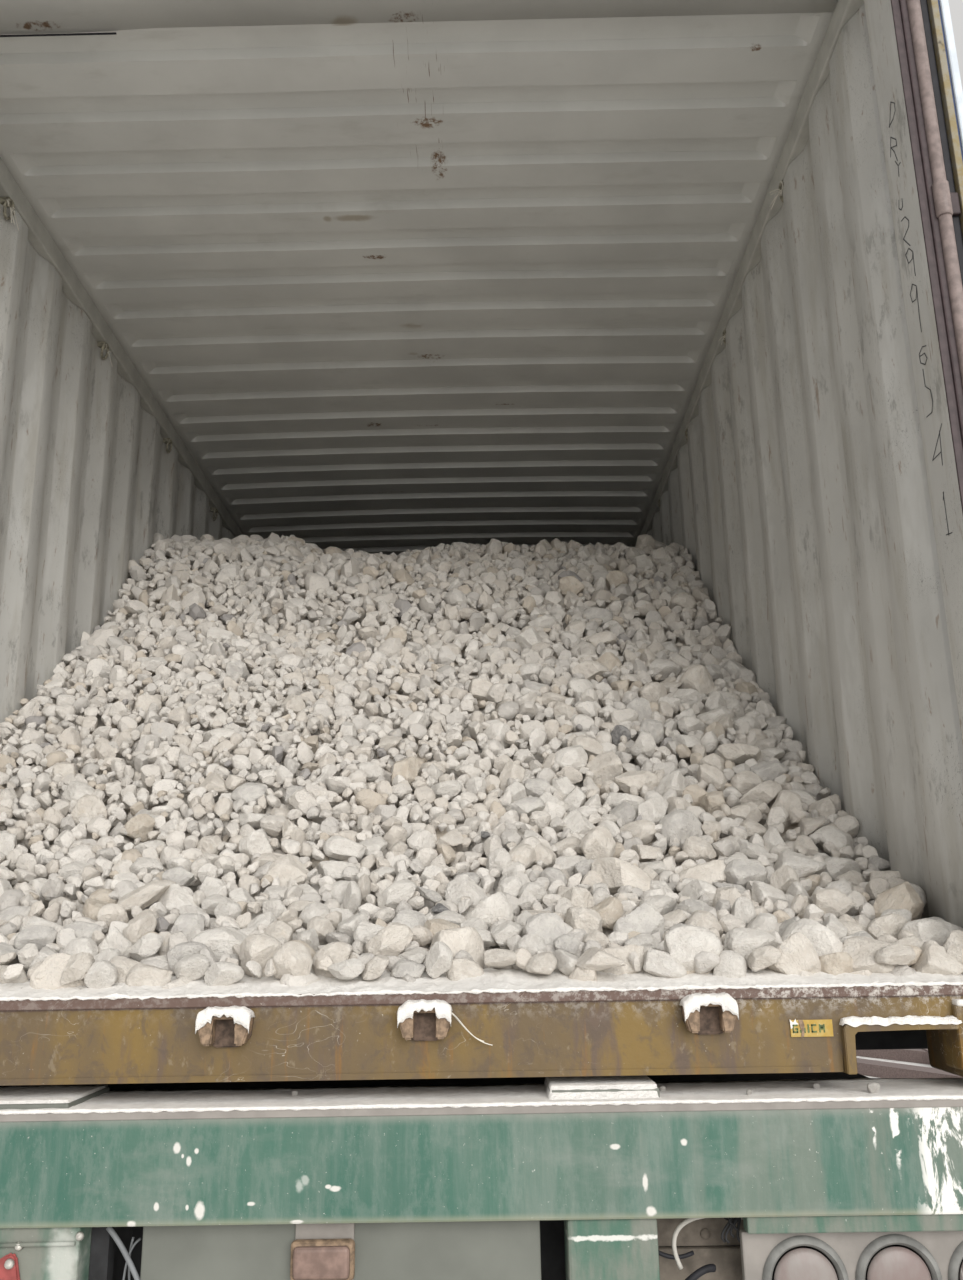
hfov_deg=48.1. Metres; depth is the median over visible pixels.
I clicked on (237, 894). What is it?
rock
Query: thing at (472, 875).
rock
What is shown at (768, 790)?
rock
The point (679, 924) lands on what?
rock
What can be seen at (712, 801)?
rock
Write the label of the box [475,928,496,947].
rock
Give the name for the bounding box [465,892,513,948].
rock
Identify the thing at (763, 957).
rock
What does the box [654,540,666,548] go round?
rock
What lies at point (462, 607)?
crushed limestone
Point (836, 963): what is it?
rock
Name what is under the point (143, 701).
rock
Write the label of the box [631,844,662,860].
rock
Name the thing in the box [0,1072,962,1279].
trailer
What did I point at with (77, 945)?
rock
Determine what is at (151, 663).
rock
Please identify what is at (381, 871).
rock
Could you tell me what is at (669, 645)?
rock
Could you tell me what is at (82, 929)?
rock
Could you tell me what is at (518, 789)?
rock
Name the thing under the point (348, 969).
rock
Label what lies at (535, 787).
rock
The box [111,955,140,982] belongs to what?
rock
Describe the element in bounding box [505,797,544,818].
rock
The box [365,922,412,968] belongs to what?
rock
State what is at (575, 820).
rock
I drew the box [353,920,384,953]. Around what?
rock
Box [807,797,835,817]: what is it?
rock
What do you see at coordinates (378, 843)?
rock
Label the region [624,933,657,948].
rock
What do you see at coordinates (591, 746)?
rock
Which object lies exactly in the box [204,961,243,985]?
rock
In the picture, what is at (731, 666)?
rock
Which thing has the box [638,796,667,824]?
rock
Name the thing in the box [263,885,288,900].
rock
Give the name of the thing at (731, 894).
rock
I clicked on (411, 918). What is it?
rock
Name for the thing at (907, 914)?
rock
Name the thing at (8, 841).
rock
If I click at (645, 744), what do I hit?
rock
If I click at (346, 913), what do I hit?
rock
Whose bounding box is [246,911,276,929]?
rock
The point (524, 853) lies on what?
rock
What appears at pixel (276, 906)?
rock
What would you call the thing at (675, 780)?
rock
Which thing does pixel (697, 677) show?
rock
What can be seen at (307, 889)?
rock
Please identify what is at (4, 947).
rock
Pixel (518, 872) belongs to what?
rock
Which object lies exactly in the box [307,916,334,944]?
rock
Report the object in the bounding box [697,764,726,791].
rock
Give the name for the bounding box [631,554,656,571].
rock
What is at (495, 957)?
rock
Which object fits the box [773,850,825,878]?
rock
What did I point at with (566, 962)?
rock
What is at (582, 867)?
rock
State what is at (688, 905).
rock
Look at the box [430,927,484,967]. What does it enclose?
rock
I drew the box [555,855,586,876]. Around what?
rock
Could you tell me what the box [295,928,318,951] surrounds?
rock
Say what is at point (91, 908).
rock
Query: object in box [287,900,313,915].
rock
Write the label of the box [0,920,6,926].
rock
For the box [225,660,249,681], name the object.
rock
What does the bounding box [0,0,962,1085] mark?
shipping container
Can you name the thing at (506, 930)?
rock
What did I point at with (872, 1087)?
rock
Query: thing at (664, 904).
rock
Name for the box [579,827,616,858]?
rock
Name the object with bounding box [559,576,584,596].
rock
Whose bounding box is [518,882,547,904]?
rock
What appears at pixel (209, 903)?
rock
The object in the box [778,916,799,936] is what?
rock
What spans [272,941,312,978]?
rock
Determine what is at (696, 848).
rock
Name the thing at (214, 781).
rock
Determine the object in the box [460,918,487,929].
rock
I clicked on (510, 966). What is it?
rock
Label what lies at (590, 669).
rock
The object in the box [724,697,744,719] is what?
rock
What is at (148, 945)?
rock
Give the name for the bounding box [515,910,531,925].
rock
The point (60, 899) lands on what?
rock
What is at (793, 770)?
rock
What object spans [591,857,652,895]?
rock
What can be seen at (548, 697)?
rock
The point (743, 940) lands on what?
rock
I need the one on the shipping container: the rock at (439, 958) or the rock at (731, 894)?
the rock at (439, 958)
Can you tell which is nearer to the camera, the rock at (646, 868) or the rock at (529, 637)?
the rock at (646, 868)
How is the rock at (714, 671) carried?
on the crushed limestone
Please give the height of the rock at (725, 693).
0.076 m
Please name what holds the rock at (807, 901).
on the crushed limestone
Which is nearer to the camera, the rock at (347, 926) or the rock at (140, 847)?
the rock at (347, 926)
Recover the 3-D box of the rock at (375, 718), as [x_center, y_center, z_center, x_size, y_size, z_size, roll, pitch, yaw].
[-0.304,0.256,3.251,0.087,0.053,0.072,-2,-15,3]
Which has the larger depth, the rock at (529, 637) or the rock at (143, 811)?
the rock at (529, 637)
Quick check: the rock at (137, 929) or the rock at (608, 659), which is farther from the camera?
the rock at (608, 659)
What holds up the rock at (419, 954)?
on the crushed limestone
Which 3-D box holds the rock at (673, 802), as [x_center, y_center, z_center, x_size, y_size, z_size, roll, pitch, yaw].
[0.520,0.442,2.807,0.066,0.072,0.059,7,-17,-27]
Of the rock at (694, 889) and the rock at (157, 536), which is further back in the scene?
the rock at (157, 536)
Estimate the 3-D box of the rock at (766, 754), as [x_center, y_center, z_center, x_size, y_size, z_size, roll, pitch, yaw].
[0.822,0.333,3.070,0.072,0.057,0.083,13,-21,-43]
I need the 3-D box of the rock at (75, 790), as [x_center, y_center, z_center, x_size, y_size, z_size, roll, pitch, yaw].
[-1.034,0.394,2.787,0.083,0.064,0.077,-14,-20,40]
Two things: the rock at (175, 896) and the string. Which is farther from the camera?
the rock at (175, 896)
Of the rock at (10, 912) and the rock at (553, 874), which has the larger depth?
the rock at (553, 874)
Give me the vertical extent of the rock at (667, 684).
0.077 m
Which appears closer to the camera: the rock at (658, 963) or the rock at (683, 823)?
the rock at (658, 963)
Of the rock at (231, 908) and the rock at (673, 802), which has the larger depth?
the rock at (673, 802)
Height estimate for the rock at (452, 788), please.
0.058 m
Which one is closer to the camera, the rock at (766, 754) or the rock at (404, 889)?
the rock at (404, 889)
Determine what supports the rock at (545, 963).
in the shipping container
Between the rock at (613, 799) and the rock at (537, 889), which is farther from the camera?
the rock at (613, 799)
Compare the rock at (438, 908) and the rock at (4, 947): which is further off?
the rock at (438, 908)
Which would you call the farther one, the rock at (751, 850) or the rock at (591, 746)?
the rock at (591, 746)
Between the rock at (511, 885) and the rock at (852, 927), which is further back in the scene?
the rock at (511, 885)
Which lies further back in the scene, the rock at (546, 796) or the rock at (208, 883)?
the rock at (546, 796)
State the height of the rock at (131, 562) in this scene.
0.064 m
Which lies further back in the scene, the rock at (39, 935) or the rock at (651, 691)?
the rock at (651, 691)
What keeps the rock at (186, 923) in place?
on the crushed limestone
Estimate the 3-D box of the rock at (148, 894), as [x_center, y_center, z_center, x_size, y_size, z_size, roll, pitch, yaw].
[-0.713,0.546,2.295,0.117,0.072,0.069,1,-15,-6]
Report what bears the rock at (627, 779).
on the crushed limestone
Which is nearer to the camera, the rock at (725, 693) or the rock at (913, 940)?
the rock at (913, 940)
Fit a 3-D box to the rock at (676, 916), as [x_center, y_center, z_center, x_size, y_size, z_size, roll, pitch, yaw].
[0.382,0.580,2.188,0.069,0.067,0.081,3,-15,-15]
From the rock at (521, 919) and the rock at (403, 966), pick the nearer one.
the rock at (403, 966)
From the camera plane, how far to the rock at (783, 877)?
2.39 m
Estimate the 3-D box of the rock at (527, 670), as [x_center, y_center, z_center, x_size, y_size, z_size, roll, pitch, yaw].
[0.163,0.112,3.611,0.092,0.075,0.074,-8,-16,25]
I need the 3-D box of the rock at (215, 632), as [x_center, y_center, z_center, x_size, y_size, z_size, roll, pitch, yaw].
[-0.910,-0.008,3.807,0.123,0.082,0.072,5,-16,-22]
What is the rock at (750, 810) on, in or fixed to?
on the crushed limestone
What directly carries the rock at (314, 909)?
on the crushed limestone
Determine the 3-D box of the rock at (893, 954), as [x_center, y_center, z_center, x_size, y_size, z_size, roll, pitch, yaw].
[0.729,0.554,1.901,0.071,0.035,0.044,-3,-15,8]
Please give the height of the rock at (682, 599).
0.098 m
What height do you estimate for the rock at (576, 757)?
0.083 m
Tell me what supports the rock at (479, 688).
on the crushed limestone
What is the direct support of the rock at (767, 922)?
on the crushed limestone
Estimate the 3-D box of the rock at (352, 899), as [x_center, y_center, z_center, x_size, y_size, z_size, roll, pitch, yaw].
[-0.274,0.548,2.282,0.040,0.079,0.040,-1,-15,1]
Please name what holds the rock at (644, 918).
on the crushed limestone
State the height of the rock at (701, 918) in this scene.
0.078 m
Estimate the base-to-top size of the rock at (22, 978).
0.041 m
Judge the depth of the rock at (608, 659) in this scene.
3.67 m
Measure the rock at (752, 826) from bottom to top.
0.065 m
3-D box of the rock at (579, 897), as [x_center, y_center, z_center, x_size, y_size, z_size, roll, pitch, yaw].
[0.201,0.564,2.278,0.066,0.084,0.066,8,-17,-31]
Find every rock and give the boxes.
[0,833,16,857]
[0,878,12,896]
[0,906,30,921]
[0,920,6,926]
[0,942,18,955]
[0,965,28,983]
[14,925,57,950]
[19,916,63,931]
[28,878,48,905]
[28,946,56,968]
[48,897,71,906]
[52,762,77,776]
[58,861,92,883]
[60,952,94,984]
[62,781,94,801]
[63,921,103,938]
[63,937,97,956]
[71,794,107,828]
[82,898,108,920]
[84,960,117,988]
[89,888,117,903]
[94,948,121,961]
[98,927,132,958]
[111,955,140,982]
[117,880,175,913]
[123,914,156,944]
[124,814,154,841]
[125,964,172,985]
[127,909,158,924]
[128,560,139,573]
[129,857,163,880]
[129,933,162,961]
[133,695,161,719]
[133,840,165,853]
[135,809,159,817]
[140,657,167,672]
[140,955,167,961]
[152,533,163,549]
[158,884,199,914]
[158,933,174,955]
[162,866,194,886]
[167,942,206,974]
[170,913,205,935]
[173,954,209,980]
[179,905,209,916]
[191,927,246,961]
[197,835,221,854]
[198,772,231,793]
[199,876,228,897]
[201,894,230,914]
[202,728,237,751]
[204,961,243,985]
[206,627,236,642]
[214,900,241,919]
[218,954,239,965]
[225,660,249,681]
[229,887,254,907]
[231,782,267,804]
[238,813,267,827]
[239,828,273,864]
[239,933,281,977]
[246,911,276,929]
[252,852,280,866]
[262,898,286,918]
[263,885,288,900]
[263,920,292,941]
[265,854,309,886]
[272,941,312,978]
[281,694,305,714]
[282,819,306,855]
[285,785,303,802]
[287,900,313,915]
[289,940,315,966]
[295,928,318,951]
[298,883,321,900]
[298,902,329,928]
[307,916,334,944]
[312,941,351,977]
[316,860,358,880]
[323,836,365,860]
[327,958,364,979]
[329,907,353,920]
[330,880,349,904]
[336,912,368,945]
[340,721,356,738]
[341,606,360,624]
[343,881,361,913]
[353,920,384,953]
[357,762,384,781]
[357,874,370,902]
[358,836,387,856]
[362,954,388,979]
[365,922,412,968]
[367,716,393,728]
[369,867,395,880]
[376,879,415,909]
[377,735,401,758]
[384,626,406,645]
[388,841,407,855]
[390,958,425,977]
[391,756,420,785]
[391,909,426,946]
[397,947,427,963]
[400,672,420,681]
[417,886,442,901]
[418,762,445,779]
[424,919,459,945]
[425,941,452,978]
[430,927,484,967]
[431,780,462,798]
[431,903,448,913]
[433,910,465,925]
[435,829,463,845]
[445,874,486,908]
[446,958,483,980]
[453,872,479,885]
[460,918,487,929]
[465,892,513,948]
[469,678,493,701]
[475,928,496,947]
[481,831,489,838]
[483,721,509,748]
[483,948,516,966]
[486,848,511,873]
[486,965,513,968]
[490,920,522,948]
[497,876,521,897]
[498,868,530,884]
[499,760,524,790]
[502,782,525,801]
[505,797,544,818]
[508,843,535,869]
[514,934,546,955]
[515,627,541,650]
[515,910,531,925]
[518,663,542,682]
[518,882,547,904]
[520,680,550,691]
[520,910,551,915]
[525,778,555,797]
[525,913,572,944]
[526,614,555,627]
[526,951,556,974]
[533,843,556,869]
[539,792,558,802]
[539,867,566,886]
[542,692,571,706]
[551,776,574,797]
[553,934,579,954]
[554,702,578,720]
[554,745,587,770]
[554,836,580,857]
[554,949,578,975]
[555,621,585,641]
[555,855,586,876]
[556,885,569,895]
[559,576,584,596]
[561,887,594,908]
[562,787,585,813]
[562,809,595,834]
[565,907,602,932]
[568,679,592,699]
[571,661,608,680]
[571,735,602,759]
[575,859,593,879]
[576,947,626,970]
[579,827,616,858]
[582,607,613,626]
[582,930,608,948]
[585,631,616,646]
[586,751,622,785]
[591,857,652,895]
[591,897,623,929]
[596,652,621,671]
[600,945,643,974]
[603,792,644,814]
[606,570,627,588]
[609,801,635,823]
[610,725,630,745]
[613,903,664,939]
[615,770,656,796]
[619,820,655,844]
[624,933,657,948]
[625,697,652,721]
[629,731,656,758]
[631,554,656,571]
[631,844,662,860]
[636,534,654,548]
[638,682,666,701]
[638,719,663,744]
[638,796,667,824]
[638,861,666,874]
[639,864,658,880]
[640,895,676,915]
[643,949,686,977]
[648,659,680,679]
[649,880,672,892]
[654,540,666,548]
[655,770,687,796]
[659,810,702,850]
[660,681,681,689]
[661,641,678,656]
[663,909,686,923]
[664,926,722,970]
[667,797,691,813]
[669,592,696,608]
[669,923,692,930]
[672,689,702,707]
[672,734,700,748]
[673,899,708,913]
[676,879,715,906]
[678,664,714,696]
[678,716,705,734]
[678,860,726,883]
[682,836,715,861]
[685,910,722,935]
[697,706,732,721]
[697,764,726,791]
[699,753,724,771]
[699,791,725,813]
[704,722,724,737]
[705,665,722,681]
[705,691,726,711]
[708,691,739,700]
[712,882,745,893]
[712,886,742,913]
[713,950,746,977]
[717,743,760,763]
[718,715,733,738]
[720,659,746,675]
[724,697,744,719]
[724,852,747,865]
[724,859,767,888]
[724,927,776,956]
[727,802,762,821]
[730,770,762,795]
[731,896,755,927]
[733,716,760,730]
[740,780,782,804]
[740,819,766,839]
[740,842,771,859]
[746,913,778,931]
[746,1089,751,1094]
[747,945,781,971]
[750,760,788,781]
[751,881,786,905]
[759,747,784,761]
[762,827,785,848]
[763,729,782,745]
[764,716,786,729]
[767,932,820,974]
[770,790,803,827]
[770,865,798,893]
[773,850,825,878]
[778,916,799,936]
[781,918,842,955]
[786,765,802,778]
[789,790,816,805]
[795,896,812,915]
[797,910,825,918]
[798,817,825,836]
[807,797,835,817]
[812,888,855,918]
[813,1083,819,1088]
[814,825,853,850]
[819,952,852,974]
[822,915,847,938]
[824,857,861,880]
[825,880,853,894]
[834,870,862,885]
[837,919,867,935]
[842,936,895,972]
[850,931,873,938]
[867,913,906,938]
[867,1082,879,1092]
[868,855,890,870]
[870,871,900,879]
[873,881,923,920]
[875,944,915,964]
[880,909,911,922]
[891,935,923,947]
[901,918,948,945]
[910,883,926,906]
[911,940,962,974]
[929,917,944,920]
[938,919,962,935]
[943,930,962,949]
[946,943,962,964]
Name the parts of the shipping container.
rail, header plate, roof panel, door sill, rail, corner post, hinge post, door, door frame, notch post, hinge plate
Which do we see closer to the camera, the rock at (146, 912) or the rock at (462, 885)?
the rock at (146, 912)
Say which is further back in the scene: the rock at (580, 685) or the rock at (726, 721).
the rock at (580, 685)
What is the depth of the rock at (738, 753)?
3.02 m
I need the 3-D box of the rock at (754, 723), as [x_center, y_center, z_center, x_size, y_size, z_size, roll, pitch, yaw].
[0.805,0.271,3.270,0.089,0.088,0.075,7,-17,-28]
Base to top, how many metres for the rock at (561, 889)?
0.051 m
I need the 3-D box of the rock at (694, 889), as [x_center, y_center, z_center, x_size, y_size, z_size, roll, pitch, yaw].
[0.469,0.565,2.322,0.105,0.099,0.081,-2,-15,5]
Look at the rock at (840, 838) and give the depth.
2.61 m
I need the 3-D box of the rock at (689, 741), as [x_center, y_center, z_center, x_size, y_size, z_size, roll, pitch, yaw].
[0.599,0.295,3.123,0.068,0.044,0.074,9,-18,-32]
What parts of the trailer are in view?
bolster plate, chassis rail, panel, plate, deck plate, bolster plate, chassis rail, plate, plate, lamp panel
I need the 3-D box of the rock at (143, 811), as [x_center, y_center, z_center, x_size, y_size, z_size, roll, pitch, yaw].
[-0.845,0.454,2.701,0.084,0.071,0.080,-2,-15,3]
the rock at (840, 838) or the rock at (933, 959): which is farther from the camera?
the rock at (840, 838)
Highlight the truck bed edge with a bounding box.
[0,1075,962,1114]
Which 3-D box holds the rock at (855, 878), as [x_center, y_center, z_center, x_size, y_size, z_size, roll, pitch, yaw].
[0.832,0.543,2.443,0.047,0.042,0.055,13,-20,-42]
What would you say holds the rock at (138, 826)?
on the crushed limestone
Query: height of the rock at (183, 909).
0.038 m
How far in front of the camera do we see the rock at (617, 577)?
4.47 m
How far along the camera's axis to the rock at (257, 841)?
2.51 m
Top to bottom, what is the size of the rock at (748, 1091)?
0.009 m
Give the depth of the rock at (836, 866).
2.49 m
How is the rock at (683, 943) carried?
on the crushed limestone
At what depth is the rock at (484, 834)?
2.60 m
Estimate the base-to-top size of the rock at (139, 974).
0.048 m
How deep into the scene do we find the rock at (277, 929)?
2.08 m
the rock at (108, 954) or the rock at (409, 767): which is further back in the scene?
the rock at (409, 767)
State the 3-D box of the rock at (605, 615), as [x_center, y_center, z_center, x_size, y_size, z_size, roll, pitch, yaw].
[0.444,-0.082,4.168,0.119,0.091,0.097,4,-16,-19]
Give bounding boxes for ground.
[856,1056,932,1077]
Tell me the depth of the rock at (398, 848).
2.52 m
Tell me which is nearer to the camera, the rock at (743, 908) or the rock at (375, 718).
the rock at (743, 908)
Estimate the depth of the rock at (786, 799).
2.77 m
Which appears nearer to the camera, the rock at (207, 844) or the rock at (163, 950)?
the rock at (163, 950)
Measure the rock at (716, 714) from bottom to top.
0.084 m
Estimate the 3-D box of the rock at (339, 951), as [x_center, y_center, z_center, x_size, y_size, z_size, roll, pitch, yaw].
[-0.270,0.596,1.979,0.072,0.085,0.070,-9,-17,27]
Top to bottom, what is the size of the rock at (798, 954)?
0.094 m
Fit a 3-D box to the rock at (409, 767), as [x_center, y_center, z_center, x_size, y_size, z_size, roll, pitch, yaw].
[-0.211,0.358,2.935,0.078,0.086,0.082,-6,-16,17]
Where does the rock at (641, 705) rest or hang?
on the crushed limestone
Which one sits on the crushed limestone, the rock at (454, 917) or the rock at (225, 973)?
the rock at (454, 917)
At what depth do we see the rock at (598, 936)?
2.04 m
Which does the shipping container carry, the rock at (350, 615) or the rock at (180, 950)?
the rock at (180, 950)
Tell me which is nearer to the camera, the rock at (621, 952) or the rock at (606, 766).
the rock at (621, 952)
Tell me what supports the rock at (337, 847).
on the crushed limestone
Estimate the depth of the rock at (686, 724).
3.19 m
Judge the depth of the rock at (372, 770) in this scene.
2.89 m
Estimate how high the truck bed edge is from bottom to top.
0.027 m
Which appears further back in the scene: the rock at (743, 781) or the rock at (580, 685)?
the rock at (580, 685)
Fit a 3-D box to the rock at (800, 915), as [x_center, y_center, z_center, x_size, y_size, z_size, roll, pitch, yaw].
[0.683,0.576,2.233,0.075,0.049,0.042,2,-15,-12]
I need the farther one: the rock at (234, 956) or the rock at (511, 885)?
the rock at (511, 885)
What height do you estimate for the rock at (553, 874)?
0.057 m
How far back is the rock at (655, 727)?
3.18 m
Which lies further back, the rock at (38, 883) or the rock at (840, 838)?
the rock at (840, 838)
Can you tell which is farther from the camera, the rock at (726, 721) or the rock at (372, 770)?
the rock at (726, 721)
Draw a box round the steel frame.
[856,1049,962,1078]
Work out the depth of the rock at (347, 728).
3.10 m
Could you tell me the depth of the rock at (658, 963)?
1.90 m
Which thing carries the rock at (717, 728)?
on the crushed limestone
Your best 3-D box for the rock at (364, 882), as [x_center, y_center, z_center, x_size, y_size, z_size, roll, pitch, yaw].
[-0.256,0.536,2.333,0.032,0.061,0.039,-8,-17,26]
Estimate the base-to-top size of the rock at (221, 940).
0.079 m
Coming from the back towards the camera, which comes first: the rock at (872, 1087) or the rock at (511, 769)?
the rock at (511, 769)
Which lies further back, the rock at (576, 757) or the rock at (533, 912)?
the rock at (576, 757)
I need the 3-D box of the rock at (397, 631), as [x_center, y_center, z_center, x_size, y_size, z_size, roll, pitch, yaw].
[-0.311,-0.005,3.923,0.091,0.088,0.071,-13,-19,39]
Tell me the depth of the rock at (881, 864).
2.50 m
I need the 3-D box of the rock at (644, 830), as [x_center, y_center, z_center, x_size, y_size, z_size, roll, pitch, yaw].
[0.389,0.488,2.694,0.107,0.076,0.063,-13,-19,38]
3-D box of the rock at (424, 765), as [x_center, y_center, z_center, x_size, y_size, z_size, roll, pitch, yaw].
[-0.141,0.364,2.990,0.089,0.049,0.062,-9,-17,29]
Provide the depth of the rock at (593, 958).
1.89 m
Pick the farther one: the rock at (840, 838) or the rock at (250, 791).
the rock at (250, 791)
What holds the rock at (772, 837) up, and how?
on the crushed limestone
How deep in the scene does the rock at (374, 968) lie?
1.90 m
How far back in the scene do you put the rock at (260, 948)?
1.96 m
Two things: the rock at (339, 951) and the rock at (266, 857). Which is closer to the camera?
the rock at (339, 951)
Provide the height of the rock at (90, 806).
0.098 m
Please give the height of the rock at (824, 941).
0.125 m
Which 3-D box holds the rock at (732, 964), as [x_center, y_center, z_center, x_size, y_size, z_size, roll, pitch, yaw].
[0.442,0.585,1.911,0.055,0.069,0.060,-10,-17,30]
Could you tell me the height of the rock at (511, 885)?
0.071 m
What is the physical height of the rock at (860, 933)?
0.057 m
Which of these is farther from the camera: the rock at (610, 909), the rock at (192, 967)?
the rock at (610, 909)
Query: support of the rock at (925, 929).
on the crushed limestone
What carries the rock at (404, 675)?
on the crushed limestone
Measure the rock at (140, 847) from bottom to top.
0.052 m
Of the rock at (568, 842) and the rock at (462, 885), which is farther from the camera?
the rock at (568, 842)
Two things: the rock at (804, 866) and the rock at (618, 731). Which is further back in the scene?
the rock at (618, 731)
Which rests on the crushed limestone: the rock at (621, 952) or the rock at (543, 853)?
the rock at (543, 853)
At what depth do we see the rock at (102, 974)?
1.90 m
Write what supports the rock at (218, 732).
on the crushed limestone
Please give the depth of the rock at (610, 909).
2.20 m
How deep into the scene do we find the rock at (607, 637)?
3.89 m
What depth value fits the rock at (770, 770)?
2.93 m
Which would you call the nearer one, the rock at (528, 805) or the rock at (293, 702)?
the rock at (528, 805)
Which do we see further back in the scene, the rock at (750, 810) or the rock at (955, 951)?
the rock at (750, 810)
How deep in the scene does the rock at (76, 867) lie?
2.43 m
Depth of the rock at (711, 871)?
2.44 m
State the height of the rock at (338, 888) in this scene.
0.054 m
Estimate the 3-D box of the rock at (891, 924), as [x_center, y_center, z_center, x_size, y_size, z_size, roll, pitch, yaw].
[0.781,0.562,2.094,0.082,0.063,0.053,6,-16,-23]
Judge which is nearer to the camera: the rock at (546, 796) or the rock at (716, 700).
the rock at (546, 796)
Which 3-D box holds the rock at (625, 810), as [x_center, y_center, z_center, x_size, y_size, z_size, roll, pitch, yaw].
[0.364,0.451,2.782,0.077,0.071,0.048,-9,-17,28]
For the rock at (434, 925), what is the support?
on the crushed limestone
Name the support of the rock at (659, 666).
on the crushed limestone
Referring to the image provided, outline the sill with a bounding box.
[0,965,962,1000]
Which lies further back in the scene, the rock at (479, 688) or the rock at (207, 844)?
the rock at (479, 688)
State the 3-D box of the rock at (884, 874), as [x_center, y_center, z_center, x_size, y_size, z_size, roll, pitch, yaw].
[0.918,0.555,2.422,0.098,0.077,0.067,-11,-18,33]
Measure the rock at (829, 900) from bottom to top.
0.063 m
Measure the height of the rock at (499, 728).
0.095 m
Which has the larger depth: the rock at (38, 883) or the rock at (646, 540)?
the rock at (646, 540)
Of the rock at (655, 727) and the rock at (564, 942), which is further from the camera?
the rock at (655, 727)
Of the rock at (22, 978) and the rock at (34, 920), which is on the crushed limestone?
the rock at (34, 920)
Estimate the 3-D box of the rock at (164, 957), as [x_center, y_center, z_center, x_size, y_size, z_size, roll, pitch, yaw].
[-0.604,0.603,1.993,0.068,0.043,0.048,-7,-16,21]
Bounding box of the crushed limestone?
[0,532,962,989]
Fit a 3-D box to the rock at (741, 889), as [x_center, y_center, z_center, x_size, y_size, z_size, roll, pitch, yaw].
[0.548,0.554,2.374,0.066,0.046,0.068,6,-16,-23]
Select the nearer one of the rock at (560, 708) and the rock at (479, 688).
the rock at (560, 708)
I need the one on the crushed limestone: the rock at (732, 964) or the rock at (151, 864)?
the rock at (151, 864)
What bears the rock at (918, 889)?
on the crushed limestone
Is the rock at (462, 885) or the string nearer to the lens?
the string
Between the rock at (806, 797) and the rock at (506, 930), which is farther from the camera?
the rock at (806, 797)
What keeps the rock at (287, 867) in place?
on the crushed limestone
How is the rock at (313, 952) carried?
on the crushed limestone
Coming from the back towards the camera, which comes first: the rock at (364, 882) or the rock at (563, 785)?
the rock at (563, 785)
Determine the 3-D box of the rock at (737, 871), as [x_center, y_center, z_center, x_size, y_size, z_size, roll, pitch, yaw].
[0.589,0.539,2.442,0.100,0.083,0.101,6,-16,-24]
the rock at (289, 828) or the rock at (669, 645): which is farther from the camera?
the rock at (669, 645)
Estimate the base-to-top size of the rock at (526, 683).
0.093 m
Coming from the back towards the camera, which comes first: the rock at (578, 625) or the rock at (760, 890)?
the rock at (578, 625)
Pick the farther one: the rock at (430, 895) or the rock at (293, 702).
the rock at (293, 702)
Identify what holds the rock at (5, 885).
on the crushed limestone
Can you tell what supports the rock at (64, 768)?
on the crushed limestone
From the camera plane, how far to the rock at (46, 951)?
1.98 m
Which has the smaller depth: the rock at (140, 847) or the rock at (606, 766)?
the rock at (140, 847)
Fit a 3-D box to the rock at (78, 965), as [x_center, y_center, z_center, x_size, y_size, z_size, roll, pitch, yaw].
[-0.717,0.582,1.913,0.056,0.056,0.046,-2,-15,2]
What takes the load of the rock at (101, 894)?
on the crushed limestone
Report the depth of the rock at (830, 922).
2.05 m
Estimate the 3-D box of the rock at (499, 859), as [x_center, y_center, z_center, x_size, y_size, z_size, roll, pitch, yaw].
[0.040,0.515,2.485,0.059,0.072,0.052,0,-15,-5]
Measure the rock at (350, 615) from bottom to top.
0.086 m
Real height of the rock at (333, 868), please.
0.060 m
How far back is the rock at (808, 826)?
2.65 m
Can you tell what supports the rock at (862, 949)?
on the shipping container
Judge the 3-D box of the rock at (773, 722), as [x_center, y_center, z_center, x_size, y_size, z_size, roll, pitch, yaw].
[0.898,0.266,3.317,0.083,0.071,0.074,-6,-16,19]
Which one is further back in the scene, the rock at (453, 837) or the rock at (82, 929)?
the rock at (453, 837)
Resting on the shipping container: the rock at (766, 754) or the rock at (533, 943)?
the rock at (533, 943)
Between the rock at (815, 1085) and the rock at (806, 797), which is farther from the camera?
the rock at (806, 797)
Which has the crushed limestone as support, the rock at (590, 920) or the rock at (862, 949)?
the rock at (590, 920)
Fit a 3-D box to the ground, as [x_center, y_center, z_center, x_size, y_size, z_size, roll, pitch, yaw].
[0.033,7.354,20.742,120.000,0.300,120.000,-1,-15,0]
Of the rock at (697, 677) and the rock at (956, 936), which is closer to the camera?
the rock at (956, 936)
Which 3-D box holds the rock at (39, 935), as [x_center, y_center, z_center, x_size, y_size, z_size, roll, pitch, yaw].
[-0.862,0.577,2.082,0.077,0.053,0.055,-4,-15,11]
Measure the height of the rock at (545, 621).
0.085 m
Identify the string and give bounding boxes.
[451,1013,491,1045]
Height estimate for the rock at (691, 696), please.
0.070 m
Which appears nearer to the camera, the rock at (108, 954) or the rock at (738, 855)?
the rock at (108, 954)
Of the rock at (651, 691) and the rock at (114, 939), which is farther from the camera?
the rock at (651, 691)
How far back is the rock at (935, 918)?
2.14 m
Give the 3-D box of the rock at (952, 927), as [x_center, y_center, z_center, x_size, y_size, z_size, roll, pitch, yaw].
[0.902,0.557,2.068,0.064,0.045,0.045,-2,-15,3]
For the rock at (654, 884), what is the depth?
2.37 m
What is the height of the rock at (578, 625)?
0.088 m
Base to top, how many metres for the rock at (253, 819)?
0.037 m
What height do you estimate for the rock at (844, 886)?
0.076 m
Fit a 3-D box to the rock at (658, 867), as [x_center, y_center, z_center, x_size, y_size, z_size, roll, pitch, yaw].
[0.395,0.538,2.525,0.079,0.041,0.058,-8,-17,26]

